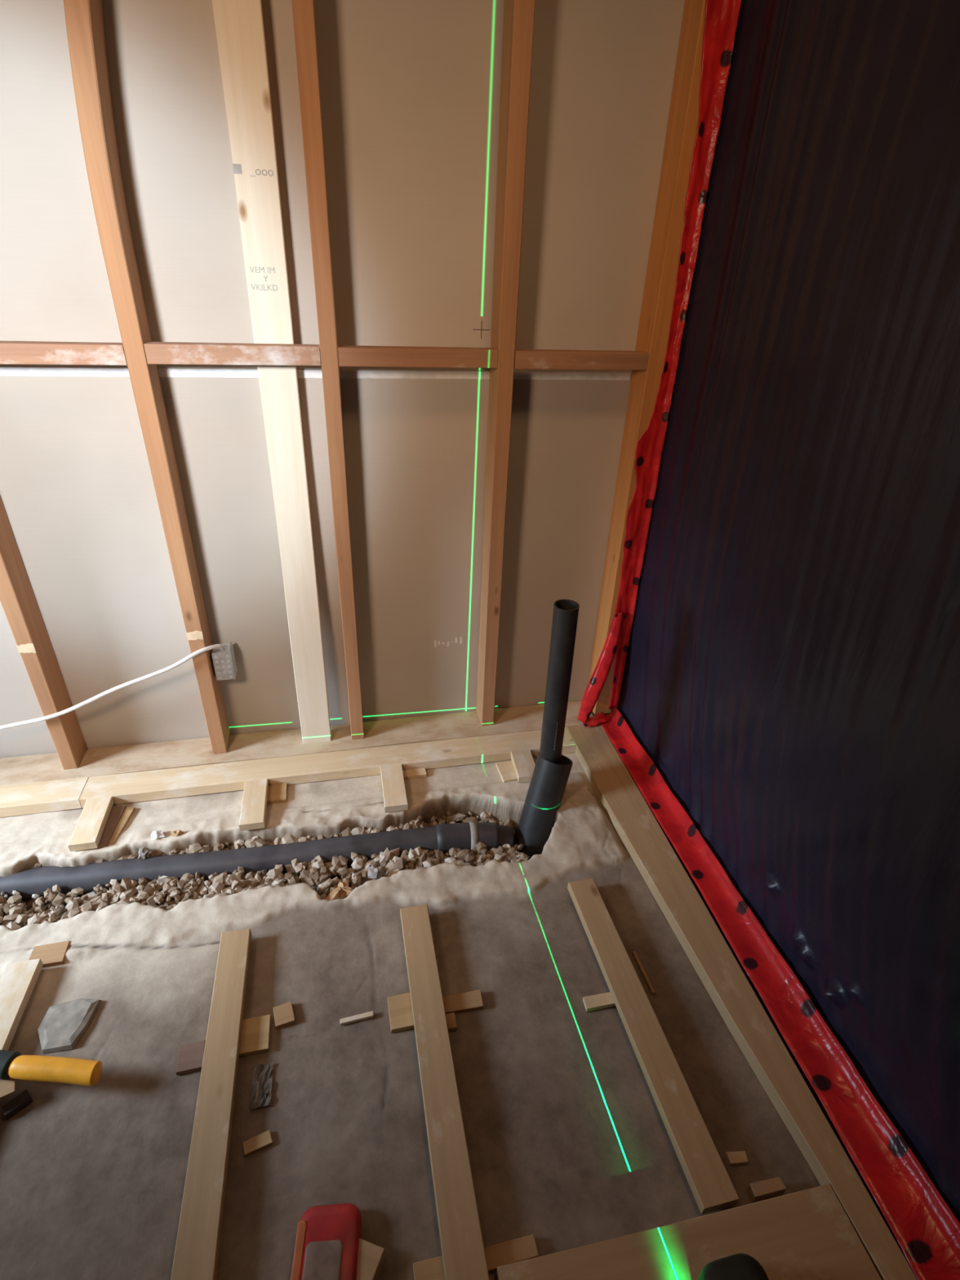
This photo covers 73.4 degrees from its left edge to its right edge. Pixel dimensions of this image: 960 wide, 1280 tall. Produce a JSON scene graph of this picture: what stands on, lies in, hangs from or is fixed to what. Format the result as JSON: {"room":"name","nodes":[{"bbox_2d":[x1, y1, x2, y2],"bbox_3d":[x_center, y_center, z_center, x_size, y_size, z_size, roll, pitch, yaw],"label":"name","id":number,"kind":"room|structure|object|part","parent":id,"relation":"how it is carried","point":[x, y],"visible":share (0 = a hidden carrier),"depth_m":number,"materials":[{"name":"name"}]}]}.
{"room":"building under construction","nodes":[
{"label":"building under construction","id":0,"kind":"room"},
{"bbox_2d":[0,0,684,758],"bbox_3d":[-1.126,-0.717,1.313,3.345,2.550,0.014,-4,31,-11],"label":"wall","id":1,"kind":"structure","parent":0,"point":[410,90],"depth_m":1.51,"materials":[{"name":"paint"}]},
{"bbox_2d":[0,367,631,380],"bbox_3d":[-0.696,-0.611,1.473,2.234,0.019,0.002,-4,31,-11],"label":"trim","id":2,"kind":"structure","parent":1,"relation":"attached to","point":[4,371],"depth_m":1.53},
{"bbox_2d":[0,708,915,1279],"bbox_3d":[-0.860,1.167,0.627,3.410,0.158,3.120,-4,31,-11],"label":"floor","id":3,"kind":"structure","parent":0,"point":[569,1144],"depth_m":1.22,"materials":[{"name":"concrete"}]},
{"bbox_2d":[0,1077,15,1098],"bbox_3d":[-0.857,0.781,1.113,0.091,0.004,0.049,-14,34,-26],"label":"scrap","id":4,"kind":"object","parent":3,"relation":"on","point":[7,1086],"visible":0.55,"depth_m":1.12,"materials":[{"name":"beige wood"}]},
{"bbox_2d":[1,1088,32,1119],"bbox_3d":[-0.809,0.811,1.125,0.021,0.014,0.041,27,38,36],"label":"scrap","id":5,"kind":"object","parent":3,"relation":"on","point":[24,1099],"visible":1,"depth_m":1.12,"materials":[{"name":"black plastic"}]},
{"bbox_2d":[0,958,43,1050],"bbox_3d":[-0.842,0.916,0.909,0.063,0.022,0.995,-4,31,-11],"label":"sleeper","id":6,"kind":"object","parent":3,"relation":"on","point":[18,980],"visible":0.89,"depth_m":1.27,"materials":[{"name":"beige wood"}]},
{"bbox_2d":[0,1049,102,1086],"bbox_3d":[-0.861,0.749,1.138,0.378,0.042,0.045,3,30,1],"label":"tool","id":7,"kind":"object","parent":6,"relation":"on","point":[76,1071],"visible":1,"depth_m":1.12,"materials":[{"name":"plastic"}]},
{"bbox_2d":[0,777,88,817],"bbox_3d":[-1.533,0.452,1.675,0.919,0.033,0.091,-4,31,-11],"label":"batten","id":8,"kind":"object","parent":3,"relation":"on","point":[21,799],"visible":0.95,"depth_m":1.73,"materials":[{"name":"beige wood"}]},
{"bbox_2d":[28,940,70,967],"bbox_3d":[-0.915,0.669,1.367,0.070,0.012,0.050,-4,31,-11],"label":"shim","id":9,"kind":"object","parent":3,"relation":"on","point":[51,954],"visible":0.8,"depth_m":1.36,"materials":[{"name":"beige wood"}]},
{"bbox_2d":[37,998,101,1053],"bbox_3d":[-0.800,0.743,1.246,0.100,0.013,0.098,-4,31,-11],"label":"chunk","id":10,"kind":"object","parent":3,"relation":"on","point":[63,1025],"visible":1,"depth_m":1.24,"materials":[{"name":"grey stone"}]},
{"bbox_2d":[97,805,125,848],"bbox_3d":[-0.975,0.488,1.677,0.057,0.012,0.141,-3,30,-9],"label":"shim","id":11,"kind":"object","parent":3,"relation":"on","point":[116,812],"visible":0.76,"depth_m":1.68,"materials":[{"name":"brown wood"}]},
{"bbox_2d":[67,796,114,851],"bbox_3d":[-1.004,0.473,1.666,0.062,0.022,0.162,-5,31,-12],"label":"batten","id":12,"kind":"object","parent":11,"relation":"on","point":[90,827],"visible":1,"depth_m":1.65,"materials":[{"name":"beige wood"}]},
{"bbox_2d":[108,807,134,844],"bbox_3d":[-0.950,0.487,1.685,0.040,0.008,0.127,0,30,-4],"label":"shim","id":13,"kind":"object","parent":3,"relation":"on","point":[128,811],"visible":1,"depth_m":1.69,"materials":[{"name":"brown wood"}]},
{"bbox_2d":[150,830,164,839],"bbox_3d":[-0.828,0.503,1.655,0.032,0.030,0.026,-12,33,-24],"label":"rubble stone","id":14,"kind":"object","parent":3,"relation":"on","point":[155,835],"visible":1,"depth_m":1.65,"materials":[{"name":"white stone"}]},
{"bbox_2d":[171,829,183,836],"bbox_3d":[-0.783,0.501,1.665,0.031,0.030,0.021,7,30,8],"label":"rubble stone","id":15,"kind":"object","parent":3,"relation":"on","point":[175,833],"visible":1,"depth_m":1.66,"materials":[{"name":"stone"}]},
{"bbox_2d":[175,1040,205,1075],"bbox_3d":[-0.539,0.780,1.203,0.048,0.010,0.050,-6,31,-14],"label":"shim","id":16,"kind":"object","parent":3,"relation":"on","point":[190,1055],"visible":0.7,"depth_m":1.20,"materials":[{"name":"brown wood"}]},
{"bbox_2d":[170,928,251,1279],"bbox_3d":[-0.428,0.887,0.990,0.061,0.022,0.988,-4,31,-11],"label":"sleeper","id":17,"kind":"object","parent":3,"relation":"on","point":[196,1256],"visible":1,"depth_m":1.09,"materials":[{"name":"brown wood"}]},
{"bbox_2d":[239,1014,271,1057],"bbox_3d":[-0.460,0.764,1.235,0.108,0.012,0.066,-4,31,-11],"label":"shim","id":18,"kind":"object","parent":3,"relation":"on","point":[255,1031],"visible":0.56,"depth_m":1.23,"materials":[{"name":"brown wood"}]},
{"bbox_2d":[242,1129,272,1156],"bbox_3d":[-0.377,0.853,1.091,0.046,0.007,0.022,-12,33,-24],"label":"scrap","id":19,"kind":"object","parent":3,"relation":"on","point":[257,1143],"visible":1,"depth_m":1.09,"materials":[{"name":"brown wood"}]},
{"bbox_2d":[249,1062,273,1110],"bbox_3d":[-0.396,0.807,1.167,0.036,0.006,0.072,-4,31,-11],"label":"scrap","id":20,"kind":"object","parent":3,"relation":"on","point":[262,1076],"visible":1,"depth_m":1.17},
{"bbox_2d":[0,810,528,930],"bbox_3d":[-0.672,0.613,1.600,1.619,0.104,0.317,-4,31,-11],"label":"gravel","id":21,"kind":"object","parent":3,"relation":"on","point":[128,891],"visible":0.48,"depth_m":1.60,"materials":[{"name":"gravel"}]},
{"bbox_2d":[0,822,514,899],"bbox_3d":[-0.976,0.596,1.607,2.162,0.097,0.088,-3,30,-9],"label":"drain pipe","id":22,"kind":"object","parent":21,"relation":"on","point":[444,837],"visible":0.76,"depth_m":1.64,"materials":[{"name":"grey plastic"}]},
{"bbox_2d":[137,847,149,860],"bbox_3d":[-0.850,0.539,1.625,0.026,0.026,0.035,-4,31,-11],"label":"rubble stone","id":23,"kind":"object","parent":22,"relation":"on","point":[143,852],"visible":1,"depth_m":1.62,"materials":[{"name":"grey stone"}]},
{"bbox_2d":[324,885,343,900],"bbox_3d":[-0.348,0.617,1.537,0.032,0.047,0.050,22,35,30],"label":"rubble stone","id":24,"kind":"object","parent":21,"relation":"on","point":[337,893],"visible":0.57,"depth_m":1.53,"materials":[{"name":"brown stone"}]},
{"bbox_2d":[337,880,349,888],"bbox_3d":[-0.334,0.601,1.576,0.028,0.024,0.030,-4,31,-11],"label":"rubble stone","id":25,"kind":"object","parent":21,"relation":"on","point":[346,883],"visible":0.63,"depth_m":1.57,"materials":[{"name":"brown stone"}]},
{"bbox_2d":[342,886,352,898],"bbox_3d":[-0.310,0.611,1.549,0.055,0.037,0.024,6,30,6],"label":"rubble stone","id":26,"kind":"object","parent":21,"relation":"on","point":[347,891],"visible":0.57,"depth_m":1.54,"materials":[{"name":"brown stone"}]},
{"bbox_2d":[367,864,385,879],"bbox_3d":[-0.257,0.581,1.591,0.042,0.053,0.034,17,33,24],"label":"rubble stone","id":27,"kind":"object","parent":21,"relation":"on","point":[374,873],"visible":0.81,"depth_m":1.58,"materials":[{"name":"grey stone"}]},
{"bbox_2d":[266,782,287,804],"bbox_3d":[-0.596,0.433,1.800,0.108,0.012,0.067,-4,31,-11],"label":"shim","id":28,"kind":"object","parent":3,"relation":"on","point":[277,793],"visible":0.44,"depth_m":1.80,"materials":[{"name":"brown wood"}]},
{"bbox_2d":[239,778,268,831],"bbox_3d":[-0.611,0.444,1.744,0.062,0.022,0.166,-5,31,-12],"label":"batten","id":29,"kind":"object","parent":28,"relation":"on","point":[254,806],"visible":1,"depth_m":1.73,"materials":[{"name":"beige wood"}]},
{"bbox_2d":[272,1001,295,1029],"bbox_3d":[-0.389,0.744,1.276,0.037,0.010,0.042,-11,32,-21],"label":"shim","id":30,"kind":"object","parent":3,"relation":"on","point":[283,1014],"visible":1,"depth_m":1.27,"materials":[{"name":"beige wood"}]},
{"bbox_2d":[0,700,593,786],"bbox_3d":[-0.818,0.342,1.924,2.432,0.030,0.131,-4,31,-11],"label":"plate","id":31,"kind":"object","parent":3,"relation":"on","point":[107,761],"visible":0.65,"depth_m":1.95,"materials":[{"name":"beige wood"}]},
{"bbox_2d":[0,496,87,769],"bbox_3d":[-1.128,-0.690,1.266,0.039,2.390,0.089,-4,31,-12],"label":"stud","id":32,"kind":"object","parent":31,"relation":"on","point":[18,601],"visible":0.99,"depth_m":1.66,"materials":[{"name":"brown wood"}]},
{"bbox_2d":[0,340,127,365],"bbox_3d":[-0.933,-0.600,1.345,0.360,0.040,0.046,-4,31,-11],"label":"noggin","id":33,"kind":"object","parent":32,"relation":"attached to","point":[24,353],"visible":0.91,"depth_m":1.34,"materials":[{"name":"brown wood"}]},
{"bbox_2d":[63,0,230,754],"bbox_3d":[-0.685,-0.724,1.357,0.145,2.390,0.089,-4,31,-12],"label":"stud","id":34,"kind":"object","parent":31,"relation":"on","point":[84,19],"visible":0.98,"depth_m":1.34,"materials":[{"name":"brown wood"}]},
{"bbox_2d":[0,644,224,729],"bbox_3d":[-1.292,0.176,1.653,1.222,0.240,0.056,-6,31,-15],"label":"cable","id":35,"kind":"object","parent":34,"relation":"attached to","point":[220,646],"visible":1,"depth_m":1.71,"materials":[{"name":"white plastic"}]},
{"bbox_2d":[211,640,237,680],"bbox_3d":[-0.719,0.057,1.809,0.050,0.102,0.050,-4,31,-11],"label":"switch box","id":36,"kind":"object","parent":34,"relation":"attached to","point":[224,661],"visible":0.95,"depth_m":1.79,"materials":[{"name":"plastic"}]},
{"bbox_2d":[143,342,320,365],"bbox_3d":[-0.539,-0.633,1.423,0.361,0.040,0.046,-4,31,-11],"label":"noggin","id":37,"kind":"object","parent":34,"relation":"attached to","point":[157,353],"visible":0.99,"depth_m":1.40,"materials":[{"name":"brown wood"}]},
{"bbox_2d":[212,0,331,743],"bbox_3d":[-0.460,-0.742,1.405,0.086,2.390,0.082,-4,31,-12],"label":"plank","id":38,"kind":"object","parent":31,"relation":"on","point":[239,24],"visible":1,"depth_m":1.42,"materials":[{"name":"brown wood"}]},
{"bbox_2d":[291,0,364,739],"bbox_3d":[-0.343,-0.750,1.427,0.040,2.390,0.088,-4,31,-12],"label":"stud","id":39,"kind":"object","parent":31,"relation":"on","point":[303,11],"visible":1,"depth_m":1.41,"materials":[{"name":"brown wood"}]},
{"bbox_2d":[337,345,497,368],"bbox_3d":[-0.143,-0.662,1.505,0.369,0.040,0.046,-4,31,-11],"label":"noggin","id":40,"kind":"object","parent":39,"relation":"attached to","point":[348,355],"visible":0.98,"depth_m":1.49,"materials":[{"name":"brown wood"}]},
{"bbox_2d":[475,0,535,725],"bbox_3d":[0.058,-0.781,1.509,0.042,2.390,0.088,-4,31,-12],"label":"stud","id":41,"kind":"object","parent":31,"relation":"on","point":[518,15],"visible":0.98,"depth_m":1.49,"materials":[{"name":"brown wood"}]},
{"bbox_2d":[514,349,648,370],"bbox_3d":[0.246,-0.690,1.585,0.342,0.040,0.046,-4,31,-11],"label":"noggin","id":42,"kind":"object","parent":41,"relation":"attached to","point":[540,359],"visible":0.94,"depth_m":1.56,"materials":[{"name":"brown wood"}]},
{"bbox_2d":[587,0,706,714],"bbox_3d":[0.442,-0.810,1.587,0.060,2.390,0.088,-4,31,-12],"label":"stud","id":43,"kind":"object","parent":31,"relation":"on","point":[656,310],"visible":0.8,"depth_m":1.54,"materials":[{"name":"orange wood"}]},
{"bbox_2d":[290,1203,361,1279],"bbox_3d":[-0.225,0.943,0.922,0.095,0.031,0.212,0,30,-5],"label":"tool","id":44,"kind":"object","parent":3,"relation":"on","point":[328,1236],"visible":1,"depth_m":0.96,"materials":[{"name":"red plastic"}]},
{"bbox_3d":[-0.230,0.920,0.933,0.054,0.004,0.075,0,30,-5],"label":"panel","id":45,"kind":"part","parent":44,"relation":"part of","materials":[{"name":"grey plastic"}]},
{"bbox_2d":[79,727,575,808],"bbox_3d":[-0.398,0.367,1.904,1.399,0.033,0.091,-4,31,-11],"label":"batten","id":46,"kind":"object","parent":3,"relation":"on","point":[156,784],"visible":0.92,"depth_m":1.87,"materials":[{"name":"beige wood"}]},
{"bbox_2d":[339,1010,373,1025],"bbox_3d":[-0.244,0.751,1.277,0.066,0.008,0.010,-6,31,-14],"label":"scrap","id":47,"kind":"object","parent":3,"relation":"on","point":[369,1015],"visible":1,"depth_m":1.27,"materials":[{"name":"beige wood"}]},
{"bbox_2d":[355,1238,385,1279],"bbox_3d":[-0.172,0.931,0.956,0.045,0.022,0.051,12,31,16],"label":"scrap","id":48,"kind":"object","parent":3,"relation":"on","point":[371,1256],"visible":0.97,"depth_m":0.95,"materials":[{"name":"brown wood"}]},
{"bbox_2d":[386,992,413,1033],"bbox_3d":[-0.137,0.743,1.294,0.092,0.012,0.069,-5,31,-13],"label":"shim","id":49,"kind":"object","parent":3,"relation":"on","point":[400,1009],"visible":0.56,"depth_m":1.28,"materials":[{"name":"brown wood"}]},
{"bbox_2d":[402,767,426,779],"bbox_3d":[-0.221,0.396,1.891,0.126,0.012,0.031,-4,31,-11],"label":"shim","id":50,"kind":"object","parent":3,"relation":"on","point":[417,772],"visible":0.56,"depth_m":1.89,"materials":[{"name":"beige wood"}]},
{"bbox_2d":[380,764,408,813],"bbox_3d":[-0.244,0.416,1.819,0.062,0.022,0.168,-4,31,-11],"label":"batten","id":51,"kind":"object","parent":50,"relation":"on","point":[394,794],"visible":1,"depth_m":1.80,"materials":[{"name":"beige wood"}]},
{"bbox_2d":[413,1255,444,1279],"bbox_3d":[-0.053,0.952,0.939,0.080,0.012,0.079,-4,31,-11],"label":"shim","id":52,"kind":"object","parent":3,"relation":"on","point":[433,1268],"visible":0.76,"depth_m":0.95,"materials":[{"name":"brown wood"}]},
{"bbox_2d":[400,904,489,1279],"bbox_3d":[-0.049,0.860,1.063,0.064,0.022,0.978,-4,31,-11],"label":"sleeper","id":53,"kind":"object","parent":3,"relation":"on","point":[462,1245],"visible":1,"depth_m":1.11,"materials":[{"name":"brown wood"}]},
{"bbox_2d":[445,1012,457,1031],"bbox_3d":[-0.063,0.758,1.274,0.033,0.012,0.030,-4,31,-11],"label":"shim","id":54,"kind":"object","parent":3,"relation":"on","point":[451,1017],"visible":0.56,"depth_m":1.27,"materials":[{"name":"brown wood"}]},
{"bbox_2d":[442,989,483,1013],"bbox_3d":[-0.042,0.739,1.309,0.094,0.012,0.035,-4,31,-11],"label":"shim","id":55,"kind":"object","parent":3,"relation":"on","point":[470,1001],"visible":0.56,"depth_m":1.30,"materials":[{"name":"brown wood"}]},
{"bbox_2d":[495,760,517,782],"bbox_3d":[0.109,0.390,1.924,0.106,0.012,0.080,-6,31,-14],"label":"shim","id":56,"kind":"object","parent":3,"relation":"on","point":[506,771],"visible":0.49,"depth_m":1.91,"materials":[{"name":"beige wood"}]},
{"bbox_2d":[510,749,535,782],"bbox_3d":[0.133,0.375,1.917,0.061,0.022,0.118,-3,30,-9],"label":"batten","id":57,"kind":"object","parent":56,"relation":"on","point":[522,761],"visible":0.83,"depth_m":1.91,"materials":[{"name":"beige wood"}]},
{"bbox_2d":[484,1234,538,1273],"bbox_3d":[0.035,0.934,0.976,0.106,0.012,0.028,-5,31,-13],"label":"shim","id":58,"kind":"object","parent":3,"relation":"on","point":[523,1248],"visible":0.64,"depth_m":0.97,"materials":[{"name":"brown wood"}]},
{"bbox_2d":[513,751,573,859],"bbox_3d":[0.172,0.462,1.792,0.097,0.304,0.202,19,34,27],"label":"riser sleeve","id":59,"kind":"object","parent":3,"relation":"on","point":[548,781],"visible":0.88,"depth_m":1.75,"materials":[{"name":"black plastic"}]},
{"bbox_2d":[539,599,579,764],"bbox_3d":[0.198,0.151,1.663,0.063,0.542,0.061,-4,31,-11],"label":"standpipe","id":60,"kind":"object","parent":59,"relation":"attached to","point":[566,611],"visible":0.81,"depth_m":1.60,"materials":[{"name":"black plastic"}]},
{"bbox_2d":[582,991,615,1012],"bbox_3d":[0.264,0.741,1.326,0.103,0.012,0.026,-4,31,-11],"label":"shim","id":61,"kind":"object","parent":3,"relation":"on","point":[593,1002],"visible":0.56,"depth_m":1.32,"materials":[{"name":"beige wood"}]},
{"bbox_2d":[631,951,655,995],"bbox_3d":[0.351,0.714,1.383,0.007,0.008,0.098,-5,31,-13],"label":"scrap","id":62,"kind":"object","parent":3,"relation":"on","point":[633,953],"visible":1,"depth_m":1.38,"materials":[{"name":"brown wood"}]},
{"bbox_2d":[567,878,739,1214],"bbox_3d":[0.312,0.744,1.290,0.065,0.022,0.633,-5,31,-12],"label":"sleeper","id":63,"kind":"object","parent":3,"relation":"on","point":[712,1188],"visible":1,"depth_m":1.20,"materials":[{"name":"brown wood"}]},
{"bbox_2d":[496,1183,881,1279],"bbox_3d":[0.312,0.957,0.932,0.554,0.033,0.168,-4,31,-11],"label":"wooden board","id":64,"kind":"object","parent":3,"relation":"on","point":[806,1234],"visible":1,"depth_m":0.97,"materials":[{"name":"brown wood"}]},
{"bbox_2d":[697,1253,768,1279],"bbox_3d":[0.360,0.927,0.893,0.102,0.061,0.100,-4,31,-11],"label":"laser level","id":65,"kind":"object","parent":64,"relation":"on","point":[740,1266],"visible":1,"depth_m":0.91,"materials":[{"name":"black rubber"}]},
{"bbox_2d":[724,1151,748,1165],"bbox_3d":[0.439,0.883,1.098,0.034,0.006,0.018,-1,30,-7],"label":"scrap","id":66,"kind":"object","parent":3,"relation":"on","point":[737,1157],"visible":1,"depth_m":1.10,"materials":[{"name":"brown wood"}]},
{"bbox_2d":[565,724,917,1279],"bbox_3d":[0.487,0.649,1.478,0.117,0.034,1.462,-4,31,-11],"label":"batten","id":67,"kind":"object","parent":3,"relation":"on","point":[730,990],"visible":0.98,"depth_m":1.32,"materials":[{"name":"brown wood"}]},
{"bbox_2d":[746,1177,786,1203],"bbox_3d":[0.468,0.900,1.054,0.056,0.024,0.019,-4,31,-11],"label":"scrap","id":68,"kind":"object","parent":3,"relation":"on","point":[762,1190],"visible":0.95,"depth_m":1.05,"materials":[{"name":"brown wood"}]},
{"bbox_3d":[0.861,-0.077,0.345,0.053,2.550,3.113,-4,31,-11],"label":"wall","id":69,"kind":"structure","parent":0,"visible":0},
{"bbox_2d":[612,0,959,1222],"bbox_3d":[0.758,-0.167,0.500,0.044,2.356,2.507,-4,31,-11],"label":"plastic sheet","id":70,"kind":"object","parent":69,"relation":"hanging from","point":[791,677],"visible":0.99,"depth_m":1.16,"materials":[{"name":"black plastic"}]},
{"bbox_2d":[577,0,741,727],"bbox_3d":[0.431,-0.766,1.520,0.146,2.361,0.059,-16,35,-28],"label":"tape","id":71,"kind":"object","parent":70,"relation":"attached to","point":[722,16],"visible":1,"depth_m":1.60,"materials":[{"name":"red plastic"}]},
{"bbox_2d":[600,706,959,1279],"bbox_3d":[0.554,0.608,1.481,0.100,0.039,1.510,-4,31,-11],"label":"tape","id":72,"kind":"object","parent":70,"relation":"attached to","point":[926,1229],"visible":1,"depth_m":1.20,"materials":[{"name":"red plastic"}]}
]}

